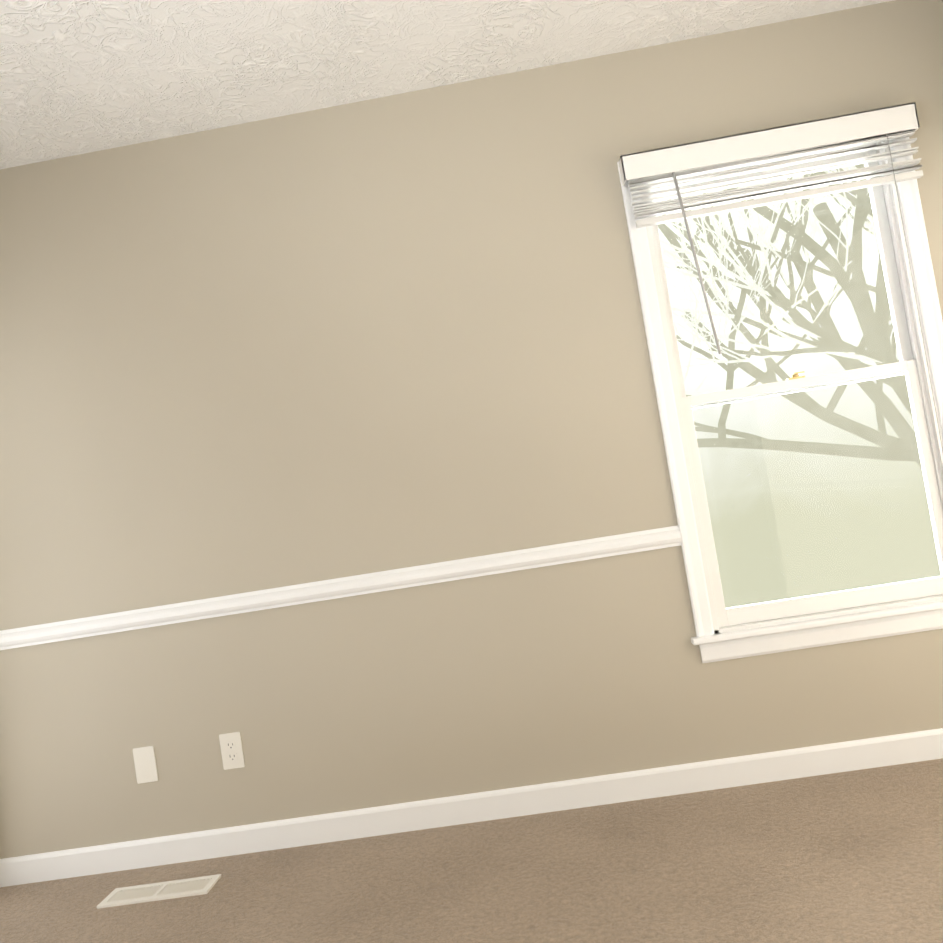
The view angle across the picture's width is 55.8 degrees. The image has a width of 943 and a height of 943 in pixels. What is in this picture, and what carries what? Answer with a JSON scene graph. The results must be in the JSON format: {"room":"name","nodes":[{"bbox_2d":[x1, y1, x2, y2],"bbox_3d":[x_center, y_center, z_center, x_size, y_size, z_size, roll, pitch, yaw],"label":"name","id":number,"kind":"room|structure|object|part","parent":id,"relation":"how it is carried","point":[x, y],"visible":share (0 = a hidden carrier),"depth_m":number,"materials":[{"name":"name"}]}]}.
{"room":"empty room","nodes":[
{"label":"empty room","id":0,"kind":"room"},
{"bbox_2d":[0,0,893,168],"bbox_3d":[-0.967,-1.252,1.575,5.280,0.060,4.370,-9,-2,4],"label":"ceiling","id":1,"kind":"structure","parent":0,"point":[77,77],"depth_m":2.71,"materials":[{"name":"white paint"}]},
{"bbox_2d":[0,758,942,942],"bbox_3d":[0.096,1.095,1.150,3.880,0.060,3.800,-9,-2,4],"label":"floor","id":2,"kind":"structure","parent":0,"point":[855,856],"depth_m":2.44,"materials":[{"name":"carpet"}]},
{"bbox_2d":[96,874,220,908],"bbox_3d":[-0.959,1.293,2.744,0.345,0.007,0.125,-9,-2,4],"label":"air vent register","id":3,"kind":"object","parent":2,"relation":"on","point":[161,891],"visible":1,"depth_m":2.74,"materials":[{"name":"metal"}]},
{"bbox_2d":[0,0,942,858],"bbox_3d":[-0.016,-0.078,3.031,3.960,2.440,0.130,-9,-2,4],"label":"wall","id":4,"kind":"structure","parent":0,"point":[380,334],"depth_m":2.99,"materials":[{"name":"paint"}]},
{"bbox_2d":[133,746,157,783],"bbox_3d":[-1.101,0.990,3.005,0.072,0.118,0.006,-9,-2,4],"label":"blank wall plate","id":5,"kind":"object","parent":4,"relation":"attached to","point":[145,764],"visible":1,"depth_m":3.00,"materials":[{"name":"white plastic"}]},
{"bbox_2d":[219,732,244,769],"bbox_3d":[-0.804,0.937,2.986,0.072,0.118,0.007,-9,-2,4],"label":"duplex electrical outlet","id":6,"kind":"object","parent":4,"relation":"attached to","point":[231,751],"visible":1,"depth_m":2.98,"materials":[{"name":"white plastic"}]},
{"bbox_2d":[0,728,942,886],"bbox_3d":[0.164,1.079,2.913,3.700,0.090,0.013,-9,-2,4],"label":"baseboard","id":7,"kind":"structure","parent":4,"relation":"attached to","point":[875,752],"depth_m":2.90,"materials":[{"name":"white wood"}]},
{"bbox_2d":[617,135,942,662],"bbox_3d":[1.083,-0.238,2.924,0.974,1.742,0.205,-9,-2,4],"label":"window","id":8,"kind":"structure","parent":4,"relation":"in","point":[905,274],"depth_m":2.91,"materials":[{"name":"plastic"}]},
{"bbox_2d":[619,102,922,227],"bbox_3d":[0.965,-0.982,2.877,0.940,0.233,0.058,-9,-2,4],"label":"blind valance","id":9,"kind":"object","parent":8,"relation":"attached to","point":[793,137],"depth_m":2.86,"materials":[{"name":"plastic"}]},
{"bbox_3d":[0.975,-0.945,2.872,0.918,0.158,0.027,-9,-2,4],"label":"window blind slats","id":10,"kind":"part","parent":9,"relation":"part of","materials":[{"name":"white plastic"}]},
{"bbox_3d":[1.078,-0.285,2.963,0.784,1.494,0.064,-9,-2,4],"label":"window sash","id":11,"kind":"part","parent":8,"relation":"part of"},
{"bbox_2d":[786,371,804,379],"bbox_3d":[1.073,-0.316,2.948,0.058,0.021,0.024,-9,-2,4],"label":"lock","id":12,"kind":"object","parent":8,"relation":"attached to","point":[795,375],"visible":0.88,"depth_m":2.94,"materials":[{"name":"gold metal"}]},
{"label":"outside","id":13,"kind":"structure","parent":0,"visible":0},
{"bbox_2d":[656,165,940,607],"bbox_3d":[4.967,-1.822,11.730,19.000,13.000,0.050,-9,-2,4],"label":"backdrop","id":14,"kind":"structure","parent":13,"point":[754,548],"depth_m":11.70,"materials":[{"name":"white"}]},
{"bbox_3d":[-0.263,-0.185,-0.629,3.700,2.440,0.130,-9,-2,4],"label":"wall","id":15,"kind":"structure","parent":0,"visible":0},
{"bbox_2d":[0,525,681,649],"bbox_3d":[-0.551,0.407,2.977,2.498,0.066,0.022,-9,-2,4],"label":"trim","id":16,"kind":"structure","parent":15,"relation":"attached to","point":[511,561],"depth_m":2.94,"materials":[{"name":"white wood"}]},
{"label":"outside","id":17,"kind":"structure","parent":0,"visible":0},
{"bbox_2d":[658,164,921,467],"bbox_3d":[4.298,-1.319,7.323,8.414,10.289,7.085,-9,-2,4],"label":"tree","id":18,"kind":"object","parent":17,"point":[777,298],"depth_m":6.87,"materials":[{"name":"grey plant"}]},
{"bbox_2d":[657,166,897,431],"bbox_3d":[3.467,-3.972,6.977,10.043,7.245,9.544,-9,-2,4],"label":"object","id":19,"kind":"object","parent":18,"relation":"attached to","point":[755,287],"depth_m":5.74,"materials":[{"name":"white plant"}]}
]}

